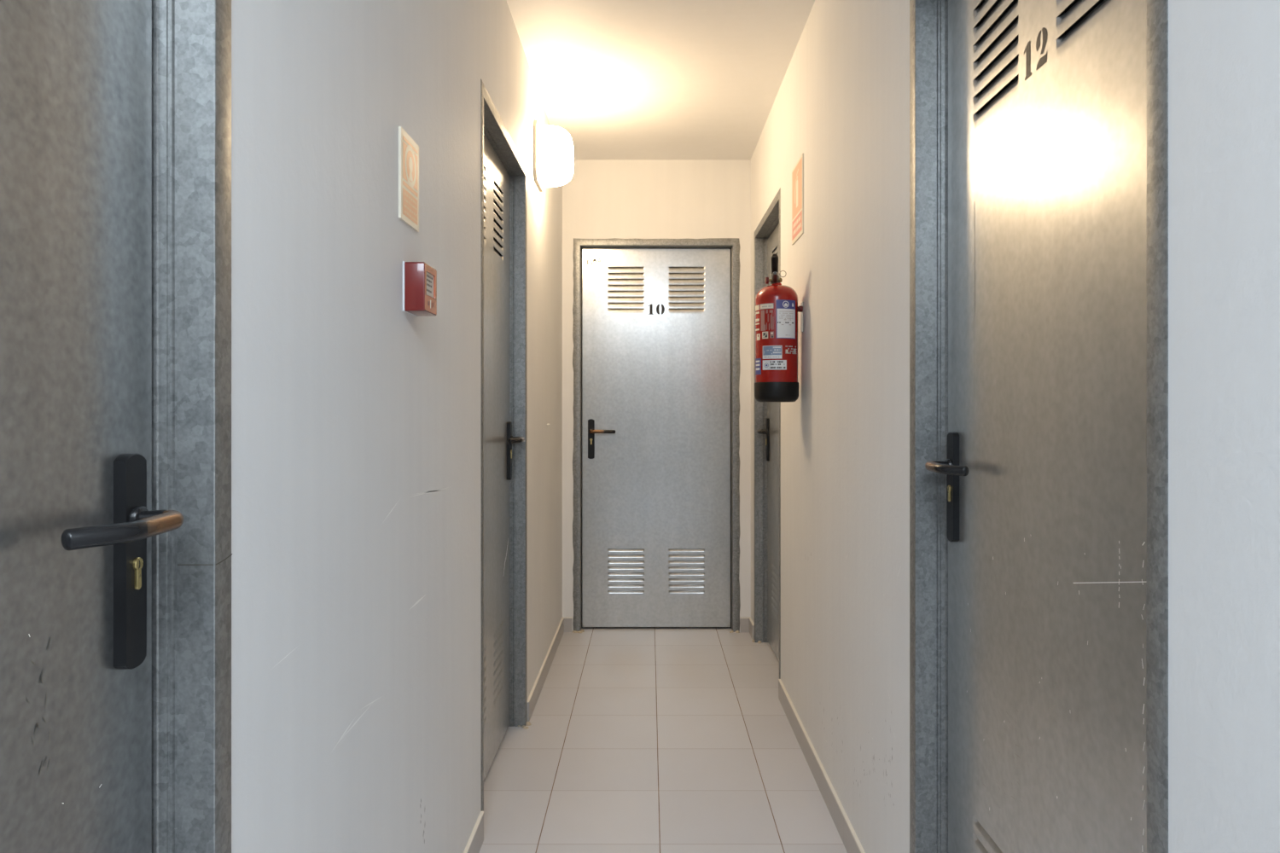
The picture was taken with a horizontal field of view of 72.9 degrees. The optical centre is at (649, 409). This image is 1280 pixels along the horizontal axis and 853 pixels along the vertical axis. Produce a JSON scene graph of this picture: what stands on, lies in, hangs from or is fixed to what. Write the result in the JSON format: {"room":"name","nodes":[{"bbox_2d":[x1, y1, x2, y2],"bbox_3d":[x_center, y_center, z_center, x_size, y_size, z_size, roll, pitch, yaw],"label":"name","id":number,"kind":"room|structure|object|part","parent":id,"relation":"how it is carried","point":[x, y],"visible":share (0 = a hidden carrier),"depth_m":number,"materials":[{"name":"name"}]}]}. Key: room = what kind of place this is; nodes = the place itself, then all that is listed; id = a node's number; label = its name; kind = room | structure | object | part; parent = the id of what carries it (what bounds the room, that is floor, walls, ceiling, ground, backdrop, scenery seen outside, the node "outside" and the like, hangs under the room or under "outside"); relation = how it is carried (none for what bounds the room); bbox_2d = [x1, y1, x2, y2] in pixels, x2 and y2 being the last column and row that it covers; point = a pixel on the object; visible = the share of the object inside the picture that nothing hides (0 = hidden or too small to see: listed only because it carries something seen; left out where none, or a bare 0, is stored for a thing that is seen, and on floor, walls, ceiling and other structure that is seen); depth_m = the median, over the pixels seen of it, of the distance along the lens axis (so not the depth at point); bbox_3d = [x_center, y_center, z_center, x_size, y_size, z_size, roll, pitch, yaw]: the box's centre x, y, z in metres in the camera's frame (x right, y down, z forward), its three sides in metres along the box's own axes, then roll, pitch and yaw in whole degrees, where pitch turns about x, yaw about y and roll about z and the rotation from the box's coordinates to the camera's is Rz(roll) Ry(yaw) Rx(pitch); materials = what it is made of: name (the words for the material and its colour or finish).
{"room":"storage unit corridor","nodes":[
{"label":"storage unit corridor","id":0,"kind":"room"},
{"bbox_2d":[231,0,562,852],"bbox_3d":[-0.550,-0.072,2.284,0.160,2.545,4.767,0,0,0],"label":"wall","id":1,"kind":"structure","parent":0,"point":[356,505],"depth_m":1.46,"materials":[{"name":"paint"}]},
{"bbox_2d":[0,0,232,852],"bbox_3d":[-0.530,0.139,0.523,0.130,2.122,0.898,0,0,0],"label":"door","id":2,"kind":"structure","parent":1,"relation":"in","point":[115,115],"depth_m":0.86,"materials":[{"name":"grey metal"}]},
{"bbox_3d":[-0.493,0.111,0.817,0.057,0.026,0.146,0,0,0],"label":"lever handle","id":3,"kind":"part","parent":2,"relation":"part of","materials":[{"name":"metal"}]},
{"bbox_3d":[-0.526,0.153,0.878,0.012,0.217,0.036,0,0,0],"label":"lock plate","id":4,"kind":"part","parent":2,"relation":"part of","materials":[{"name":"black plastic"}]},
{"bbox_3d":[-0.521,0.139,0.523,0.106,2.122,0.898,0,0,0],"label":"frame","id":5,"kind":"part","parent":2,"relation":"part of","materials":[{"name":"grey metal"}]},
{"bbox_2d":[398,126,418,232],"bbox_3d":[-0.467,-0.445,1.687,0.006,0.172,0.128,0,0,0],"label":"sign","id":6,"kind":"object","parent":1,"relation":"attached to","point":[408,148],"visible":1,"depth_m":1.67,"materials":[{"name":"beige"}]},
{"bbox_2d":[402,135,417,225],"bbox_3d":[-0.465,-0.444,1.687,0.001,0.149,0.103,0,0,0],"label":"print","id":7,"kind":"object","parent":6,"relation":"attached to","point":[410,148],"depth_m":1.68,"materials":[{"name":"brown paper"}]},
{"bbox_2d":[402,261,436,316],"bbox_3d":[-0.449,-0.235,1.699,0.042,0.094,0.098,0,0,0],"label":"fire alarm","id":8,"kind":"object","parent":1,"relation":"attached to","point":[419,278],"visible":1,"depth_m":1.65,"materials":[{"name":"red plastic"}]},
{"bbox_3d":[-0.468,-0.235,1.698,0.004,0.095,0.097,0,0,0],"label":"plate","id":9,"kind":"part","parent":8,"relation":"part of","materials":[{"name":"white"}]},
{"bbox_3d":[-0.433,-0.244,1.699,0.004,0.046,0.068,0,0,0],"label":"break panel","id":10,"kind":"part","parent":8,"relation":"part of","materials":[{"name":"white plastic"}]},
{"bbox_3d":[-0.430,-0.235,1.699,0.003,0.089,0.092,0,0,0],"label":"plate","id":11,"kind":"part","parent":8,"relation":"part of","materials":[{"name":"orange"}]},
{"bbox_2d":[480,78,531,811],"bbox_3d":[-0.522,0.139,2.864,0.146,2.123,0.901,0,0,0],"label":"door","id":12,"kind":"structure","parent":1,"relation":"in","point":[503,198],"depth_m":3.08,"materials":[{"name":"grey metal"}]},
{"bbox_3d":[-0.535,-0.650,2.698,0.017,0.276,0.216,0,0,0],"label":"louver panel","id":13,"kind":"part","parent":12,"relation":"part of","materials":[{"name":"black metal"}]},
{"bbox_3d":[-0.535,0.891,2.698,0.017,0.276,0.216,0,0,0],"label":"louver panel","id":14,"kind":"part","parent":12,"relation":"part of","materials":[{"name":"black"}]},
{"bbox_3d":[-0.535,-0.650,3.029,0.017,0.276,0.216,0,0,0],"label":"louver panel","id":15,"kind":"part","parent":12,"relation":"part of","materials":[{"name":"black metal"}]},
{"bbox_3d":[-0.535,0.891,3.029,0.017,0.276,0.216,0,0,0],"label":"louver panel","id":16,"kind":"part","parent":12,"relation":"part of","materials":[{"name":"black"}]},
{"bbox_3d":[-0.521,0.153,3.219,0.012,0.217,0.036,0,0,0],"label":"lock plate","id":17,"kind":"part","parent":12,"relation":"part of","materials":[{"name":"black plastic"}]},
{"bbox_3d":[-0.488,0.111,3.159,0.057,0.026,0.146,0,0,0],"label":"lever handle","id":18,"kind":"part","parent":12,"relation":"part of","materials":[{"name":"metal"}]},
{"bbox_2d":[463,617,564,852],"bbox_3d":[-0.465,1.160,2.284,0.009,0.080,4.767,0,0,0],"label":"baseboard","id":19,"kind":"structure","parent":1,"relation":"attached to","point":[475,841],"depth_m":3.48,"materials":[{"name":"tile"}]},
{"bbox_2d":[533,119,573,191],"bbox_3d":[-0.395,-1.058,3.625,0.150,0.247,0.260,0,0,0],"label":"wall lamp","id":20,"kind":"object","parent":1,"relation":"attached to","point":[553,147],"visible":1,"depth_m":3.52,"materials":[{"name":"glass"}]},
{"bbox_3d":[-0.463,-1.058,3.625,0.014,0.247,0.260,0,0,0],"label":"plate","id":21,"kind":"part","parent":20,"relation":"part of","materials":[{"name":"metal"}]},
{"bbox_2d":[562,159,750,632],"bbox_3d":[0.037,-0.072,4.747,1.335,2.545,0.160,0,0,0],"label":"wall","id":22,"kind":"structure","parent":0,"point":[602,199],"depth_m":4.67,"materials":[{"name":"paint"}]},
{"bbox_2d":[572,238,740,633],"bbox_3d":[0.038,0.138,4.718,0.906,2.123,0.147,0,0,0],"label":"door","id":23,"kind":"structure","parent":22,"relation":"in","point":[656,533],"depth_m":4.73,"materials":[{"name":"grey metal"}]},
{"bbox_3d":[-0.317,0.162,4.723,0.036,0.217,0.012,0,0,0],"label":"lock plate","id":24,"kind":"part","parent":23,"relation":"part of","materials":[{"name":"black plastic"}]},
{"bbox_3d":[-0.257,0.119,4.690,0.146,0.026,0.057,0,0,0],"label":"lever handle","id":25,"kind":"part","parent":23,"relation":"part of","materials":[{"name":"metal"}]},
{"bbox_3d":[-0.127,-0.650,4.737,0.216,0.276,0.017,0,0,0],"label":"louver panel","id":26,"kind":"part","parent":23,"relation":"part of","materials":[{"name":"silver metal"}]},
{"bbox_3d":[-0.127,0.891,4.737,0.216,0.276,0.017,0,0,0],"label":"louver panel","id":27,"kind":"part","parent":23,"relation":"part of","materials":[{"name":"silver metal"}]},
{"bbox_3d":[0.204,-0.650,4.737,0.216,0.276,0.017,0,0,0],"label":"louver panel","id":28,"kind":"part","parent":23,"relation":"part of","materials":[{"name":"silver metal"}]},
{"bbox_3d":[0.204,0.891,4.737,0.216,0.276,0.017,0,0,0],"label":"louver panel","id":29,"kind":"part","parent":23,"relation":"part of","materials":[{"name":"silver metal"}]},
{"bbox_2d":[564,617,749,632],"bbox_3d":[0.037,1.160,4.662,0.997,0.080,0.009,0,0,0],"label":"baseboard","id":30,"kind":"structure","parent":22,"relation":"attached to","point":[567,621],"depth_m":4.66,"materials":[{"name":"tile"}]},
{"bbox_2d":[506,0,814,159],"bbox_3d":[-0.948,-1.395,1.113,3.305,0.100,7.427,0,0,0],"label":"ceiling","id":31,"kind":"structure","parent":0,"point":[625,79],"depth_m":3.42,"materials":[{"name":"paint"}]},
{"bbox_2d":[478,628,847,852],"bbox_3d":[-0.948,1.240,1.113,3.305,0.080,7.427,0,0,0],"label":"floor","id":32,"kind":"structure","parent":0,"point":[637,740],"depth_m":3.00,"materials":[{"name":"tile"}]},
{"bbox_2d":[750,0,1279,852],"bbox_3d":[0.625,-0.072,1.034,0.160,2.545,7.267,0,0,0],"label":"wall","id":33,"kind":"structure","parent":0,"point":[841,101],"depth_m":1.85,"materials":[{"name":"paint"}]},
{"bbox_2d":[751,187,780,679],"bbox_3d":[0.600,0.139,4.050,0.140,2.123,0.904,0,0,0],"label":"door","id":34,"kind":"structure","parent":33,"relation":"in","point":[767,235],"depth_m":4.38,"materials":[{"name":"grey metal"}]},
{"bbox_3d":[0.568,0.111,4.343,0.057,0.026,0.146,0,0,0],"label":"lever handle","id":35,"kind":"part","parent":34,"relation":"part of","materials":[{"name":"metal"}]},
{"bbox_3d":[0.601,0.153,4.403,0.012,0.217,0.036,0,0,0],"label":"lock plate","id":36,"kind":"part","parent":34,"relation":"part of","materials":[{"name":"black plastic"}]},
{"bbox_3d":[0.616,-0.650,4.213,0.017,0.276,0.216,0,0,0],"label":"louver panel","id":37,"kind":"part","parent":34,"relation":"part of","materials":[{"name":"black metal"}]},
{"bbox_3d":[0.616,0.891,4.213,0.017,0.276,0.216,0,0,0],"label":"louver panel","id":38,"kind":"part","parent":34,"relation":"part of","materials":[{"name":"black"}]},
{"bbox_2d":[791,153,803,244],"bbox_3d":[0.542,-0.763,3.170,0.005,0.281,0.227,0,0,0],"label":"sign","id":39,"kind":"object","parent":33,"relation":"attached to","point":[798,171],"visible":1,"depth_m":3.14,"materials":[{"name":"beige"}]},
{"bbox_2d":[798,302,803,332],"bbox_3d":[0.537,-0.328,3.075,0.016,0.105,0.045,0,0,0],"label":"wall bracket","id":40,"kind":"object","parent":33,"relation":"attached to","point":[801,306],"visible":1,"depth_m":3.06,"materials":[{"name":"silver metal"}]},
{"bbox_2d":[754,252,798,402],"bbox_3d":[0.452,-0.285,3.075,0.158,0.518,0.158,0,0,45],"label":"fire extinguisher","id":41,"kind":"object","parent":40,"relation":"hanging from","point":[776,309],"visible":1,"depth_m":3.01,"materials":[{"name":"red metal"}]},
{"bbox_3d":[0.397,-0.306,3.034,0.016,0.125,0.093,0,0,-37],"label":"instruction panel","id":42,"kind":"part","parent":41,"relation":"part of","materials":[{"name":"red"}]},
{"bbox_3d":[0.439,-0.499,3.034,0.026,0.079,0.092,0,0,8],"label":"squeeze lever","id":43,"kind":"part","parent":41,"relation":"part of","materials":[{"name":"black plastic"}]},
{"bbox_3d":[0.441,-0.463,3.037,0.020,0.036,0.072,0,0,8],"label":"carry handle","id":44,"kind":"part","parent":41,"relation":"part of","materials":[{"name":"metal"}]},
{"bbox_3d":[0.543,-0.328,3.075,0.004,0.105,0.044,0,0,0],"label":"mounting plate","id":45,"kind":"part","parent":40,"relation":"part of","materials":[{"name":"silver metal"}]},
{"bbox_2d":[749,617,865,852],"bbox_3d":[0.540,1.160,1.034,0.009,0.080,7.267,0,0,0],"label":"baseboard","id":46,"kind":"structure","parent":33,"relation":"attached to","point":[849,838],"depth_m":2.71,"materials":[{"name":"tile"}]},
{"bbox_2d":[909,0,1168,852],"bbox_3d":[0.605,0.139,1.359,0.130,2.122,0.898,0,0,0],"label":"door","id":47,"kind":"structure","parent":33,"relation":"in","point":[1038,129],"depth_m":1.36,"materials":[{"name":"grey metal"}]},
{"bbox_3d":[0.568,0.111,1.653,0.057,0.026,0.146,0,0,0],"label":"lever handle","id":48,"kind":"part","parent":47,"relation":"part of","materials":[{"name":"metal"}]},
{"bbox_3d":[0.601,0.153,1.714,0.012,0.217,0.036,0,0,0],"label":"lock plate","id":49,"kind":"part","parent":47,"relation":"part of","materials":[{"name":"black plastic"}]},
{"bbox_3d":[0.616,0.891,1.524,0.017,0.276,0.216,0,0,0],"label":"louver panel","id":50,"kind":"part","parent":47,"relation":"part of","materials":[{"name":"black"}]},
{"bbox_3d":[0.616,-0.650,1.524,0.017,0.276,0.216,0,0,0],"label":"louver panel","id":51,"kind":"part","parent":47,"relation":"part of","materials":[{"name":"black metal"}]},
{"bbox_3d":[0.616,-0.650,1.193,0.017,0.276,0.216,0,0,0],"label":"louver panel","id":52,"kind":"part","parent":47,"relation":"part of","materials":[{"name":"black metal"}]}
]}

